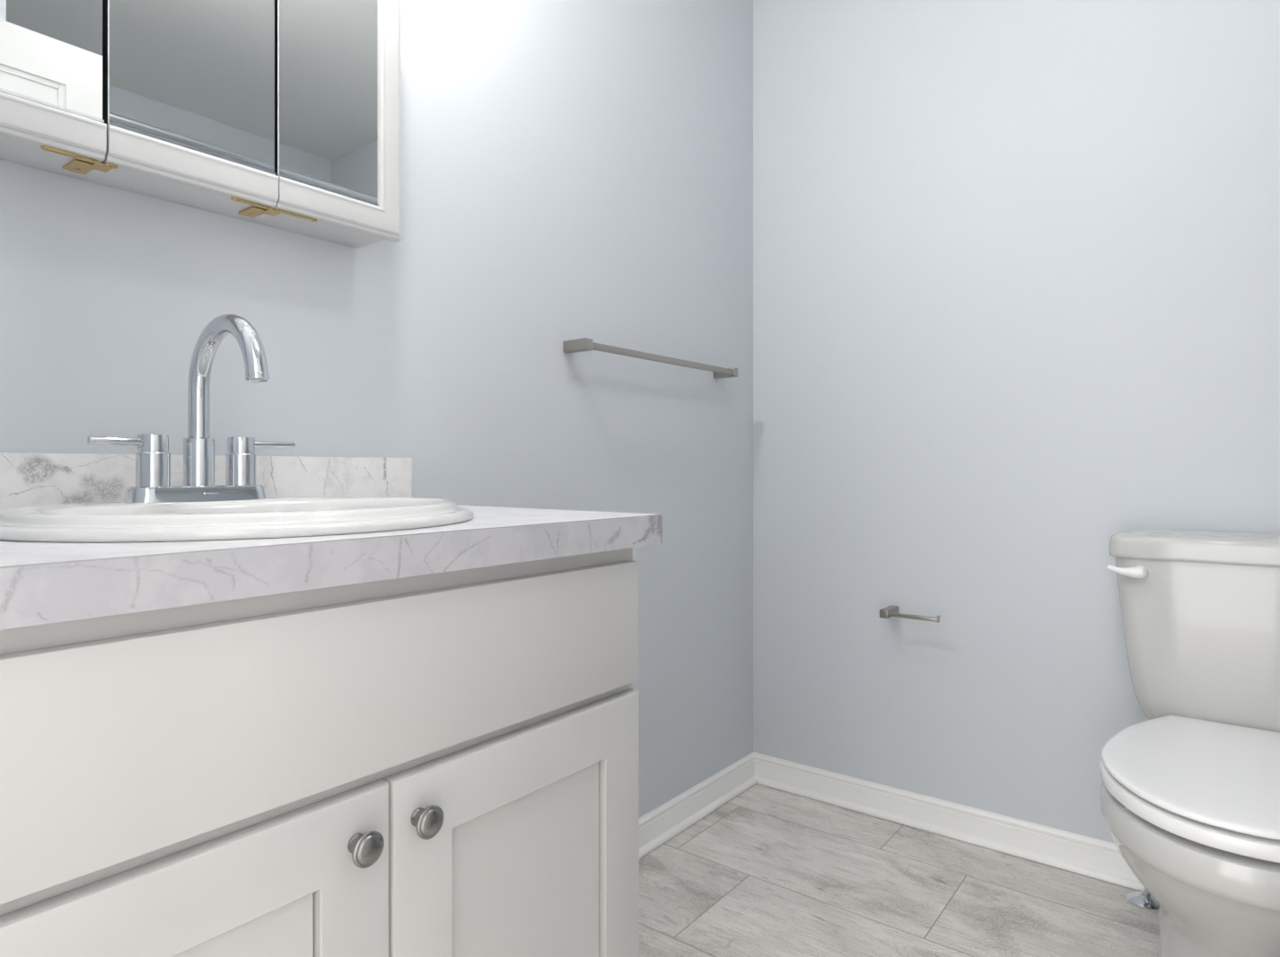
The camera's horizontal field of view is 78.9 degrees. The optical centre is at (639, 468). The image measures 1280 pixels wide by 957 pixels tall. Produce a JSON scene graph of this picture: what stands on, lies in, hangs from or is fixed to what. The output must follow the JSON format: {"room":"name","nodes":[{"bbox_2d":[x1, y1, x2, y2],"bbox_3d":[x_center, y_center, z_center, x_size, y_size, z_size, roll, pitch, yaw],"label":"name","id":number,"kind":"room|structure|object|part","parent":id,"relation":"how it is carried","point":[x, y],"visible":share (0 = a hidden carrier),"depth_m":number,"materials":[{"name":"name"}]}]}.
{"room":"bathroom","nodes":[
{"label":"bathroom","id":0,"kind":"room"},
{"bbox_2d":[0,0,753,817],"bbox_3d":[-0.369,-0.278,1.508,0.100,2.430,2.195,0,0,38],"label":"wall","id":1,"kind":"structure","parent":0,"point":[571,170],"depth_m":1.57,"materials":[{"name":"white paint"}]},
{"bbox_2d":[0,0,401,247],"bbox_3d":[-0.606,-0.611,1.027,0.112,0.502,0.614,0,0,38],"label":"medicine cabinet","id":2,"kind":"object","parent":1,"relation":"attached to","point":[281,114],"visible":1,"depth_m":1.03,"materials":[{"name":"white paint"}]},
{"bbox_2d":[0,0,103,119],"bbox_3d":[-0.681,-0.613,0.853,0.003,0.413,0.160,0,0,38],"label":"mirror","id":3,"kind":"object","parent":2,"relation":"attached to","point":[51,51],"depth_m":0.88,"materials":[{"name":"clear glass"}]},
{"bbox_3d":[-0.697,-0.613,0.838,0.024,0.499,0.204,0,0,38],"label":"door","id":4,"kind":"part","parent":2,"relation":"part of","materials":[{"name":"white paint"}]},
{"bbox_3d":[-0.571,-0.613,1.001,0.024,0.499,0.203,0,0,38],"label":"door","id":5,"kind":"part","parent":2,"relation":"part of","materials":[{"name":"white paint"}]},
{"bbox_2d":[107,0,274,172],"bbox_3d":[-0.568,-0.613,0.999,0.003,0.413,0.201,0,0,38],"label":"mirror","id":6,"kind":"object","parent":2,"relation":"attached to","point":[194,79],"depth_m":1.00,"materials":[{"name":"clear glass"}]},
{"bbox_2d":[277,0,377,203],"bbox_3d":[-0.456,-0.613,1.144,0.003,0.413,0.158,0,0,38],"label":"mirror","id":7,"kind":"object","parent":2,"relation":"attached to","point":[328,49],"depth_m":1.14,"materials":[{"name":"clear glass"}]},
{"bbox_3d":[-0.446,-0.613,1.163,0.024,0.499,0.202,0,0,38],"label":"door","id":8,"kind":"part","parent":2,"relation":"part of","materials":[{"name":"white paint"}]},
{"bbox_2d":[0,452,412,512],"bbox_3d":[-0.656,0.021,1.038,0.019,0.079,0.820,0,0,38],"label":"backsplash","id":9,"kind":"structure","parent":1,"relation":"attached to","point":[26,479],"depth_m":1.05,"materials":[{"name":"stone"}]},
{"bbox_2d":[563,337,737,378],"bbox_3d":[0.052,-0.265,1.917,0.067,0.024,0.632,0,0,38],"label":"towel bar","id":10,"kind":"object","parent":1,"relation":"attached to","point":[580,345],"visible":1,"depth_m":1.80,"materials":[{"name":"silver metal"}]},
{"bbox_3d":[-0.134,-0.265,1.676,0.067,0.024,0.024,0,0,38],"label":"post","id":11,"kind":"part","parent":10,"relation":"part of","materials":[{"name":"silver metal"}]},
{"bbox_3d":[0.238,-0.265,2.158,0.067,0.024,0.024,0,0,38],"label":"post","id":12,"kind":"part","parent":10,"relation":"part of","materials":[{"name":"silver metal"}]},
{"bbox_2d":[639,752,756,859],"bbox_3d":[-0.033,0.895,1.841,0.026,0.081,1.258,0,0,38],"label":"baseboard","id":13,"kind":"structure","parent":1,"relation":"attached to","point":[662,823],"depth_m":2.07,"materials":[{"name":"white paint"}]},
{"bbox_2d":[639,783,1159,956],"bbox_3d":[0.342,0.963,0.277,2.730,0.050,3.475,0,0,38],"label":"floor","id":14,"kind":"structure","parent":0,"point":[769,872],"depth_m":1.70,"materials":[{"name":"grey tile"}]},
{"bbox_2d":[0,547,639,956],"bbox_3d":[-0.434,0.518,0.871,0.569,0.838,0.762,0,0,38],"label":"vanity cabinet","id":15,"kind":"object","parent":14,"relation":"on","point":[444,764],"visible":0.99,"depth_m":0.67,"materials":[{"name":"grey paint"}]},
{"bbox_3d":[-0.348,0.555,0.571,0.017,0.534,0.371,0,0,38],"label":"door","id":16,"kind":"part","parent":15,"relation":"part of","materials":[{"name":"grey paint"}]},
{"bbox_2d":[0,452,662,630],"bbox_3d":[-0.442,0.040,0.873,0.559,0.118,0.820,0,0,38],"label":"countertop","id":17,"kind":"structure","parent":15,"relation":"on","point":[41,583],"depth_m":0.71,"materials":[{"name":"stone"}]},
{"bbox_2d":[0,496,473,542],"bbox_3d":[-0.426,0.125,0.867,0.444,0.172,0.490,0,0,38],"label":"sink","id":18,"kind":"object","parent":17,"relation":"in","point":[269,517],"visible":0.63,"depth_m":0.70,"materials":[{"name":"white ceramic"}]},
{"bbox_2d":[87,313,295,502],"bbox_3d":[-0.516,-0.071,0.959,0.200,0.221,0.195,0,0,1],"label":"faucet","id":19,"kind":"object","parent":18,"relation":"on","point":[153,456],"visible":1,"depth_m":0.94,"materials":[{"name":"silver metal"}]},
{"bbox_3d":[-0.598,-0.031,0.889,0.009,0.009,0.058,0,0,32],"label":"lever","id":20,"kind":"part","parent":19,"relation":"part of","materials":[{"name":"silver metal"}]},
{"bbox_3d":[-0.578,-0.009,0.923,0.036,0.062,0.036,0,0,38],"label":"handle","id":21,"kind":"part","parent":19,"relation":"part of","materials":[{"name":"silver metal"}]},
{"bbox_3d":[-0.488,-0.106,0.918,0.170,0.151,0.024,0,0,38],"label":"spout","id":22,"kind":"part","parent":19,"relation":"part of","materials":[{"name":"silver metal"}]},
{"bbox_3d":[-0.515,-0.009,1.004,0.036,0.062,0.036,0,0,38],"label":"handle","id":23,"kind":"part","parent":19,"relation":"part of","materials":[{"name":"silver metal"}]},
{"bbox_3d":[-0.488,-0.031,1.032,0.009,0.009,0.058,0,0,43],"label":"lever","id":24,"kind":"part","parent":19,"relation":"part of","materials":[{"name":"silver metal"}]},
{"bbox_3d":[-0.240,0.330,0.677,0.026,0.030,0.030,0,0,38],"label":"knob","id":25,"kind":"part","parent":15,"relation":"part of","materials":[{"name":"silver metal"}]},
{"bbox_3d":[-0.201,0.330,0.729,0.026,0.030,0.030,0,0,38],"label":"knob","id":26,"kind":"part","parent":15,"relation":"part of","materials":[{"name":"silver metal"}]},
{"bbox_3d":[-0.120,0.555,0.866,0.017,0.534,0.371,0,0,38],"label":"door","id":27,"kind":"part","parent":15,"relation":"part of","materials":[{"name":"grey paint"}]},
{"bbox_2d":[1125,887,1159,910],"bbox_3d":[1.097,0.731,1.663,0.070,0.412,0.114,0,0,-8],"label":"supply pipe","id":28,"kind":"object","parent":14,"relation":"on","point":[1143,898],"visible":0.25,"depth_m":1.67,"materials":[{"name":"silver metal"}]},
{"bbox_2d":[1100,528,1279,956],"bbox_3d":[1.036,0.534,1.341,0.440,0.806,0.728,0,0,38],"label":"toilet","id":29,"kind":"object","parent":14,"relation":"on","point":[1190,792],"visible":1,"depth_m":1.38,"materials":[{"name":"white ceramic"}]},
{"bbox_3d":[0.994,0.210,1.585,0.071,0.028,0.033,0,0,38],"label":"flush handle","id":30,"kind":"part","parent":29,"relation":"part of","materials":[{"name":"white plastic"}]},
{"bbox_3d":[0.974,0.515,1.260,0.388,0.023,0.515,0,0,38],"label":"seat","id":31,"kind":"part","parent":29,"relation":"part of","materials":[{"name":"white plastic"}]},
{"bbox_3d":[0.981,0.491,1.269,0.385,0.012,0.530,0,0,38],"label":"lid","id":32,"kind":"part","parent":29,"relation":"part of","materials":[{"name":"white plastic"}]},
{"bbox_3d":[1.196,0.157,1.548,0.440,0.051,0.206,0,0,38],"label":"tank lid","id":33,"kind":"part","parent":29,"relation":"part of","materials":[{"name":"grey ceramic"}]},
{"bbox_3d":[1.195,0.359,1.546,0.419,0.354,0.188,0,0,38],"label":"tank","id":34,"kind":"part","parent":29,"relation":"part of","materials":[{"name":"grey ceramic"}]},
{"bbox_2d":[753,0,1279,842],"bbox_3d":[1.373,-0.278,1.613,2.730,2.430,0.100,0,0,38],"label":"wall","id":35,"kind":"structure","parent":0,"point":[1016,263],"depth_m":1.94,"materials":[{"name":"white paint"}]},
{"bbox_2d":[879,604,939,622],"bbox_3d":[0.707,0.378,2.011,0.148,0.022,0.082,0,0,38],"label":"toilet paper holder","id":36,"kind":"object","parent":35,"relation":"attached to","point":[891,610],"visible":1,"depth_m":2.00,"materials":[{"name":"silver metal"}]},
{"bbox_3d":[0.657,0.378,2.050,0.022,0.022,0.082,0,0,38],"label":"post","id":37,"kind":"part","parent":36,"relation":"part of","materials":[{"name":"silver metal"}]},
{"bbox_3d":[0.695,0.378,1.980,0.124,0.010,0.010,0,0,38],"label":"arm","id":38,"kind":"part","parent":36,"relation":"part of","materials":[{"name":"silver metal"}]},
{"bbox_2d":[753,752,1144,891],"bbox_3d":[1.335,0.895,1.563,2.530,0.081,0.026,0,0,38],"label":"baseboard","id":39,"kind":"structure","parent":35,"relation":"attached to","point":[1089,856],"depth_m":1.97,"materials":[{"name":"white paint"}]}
]}

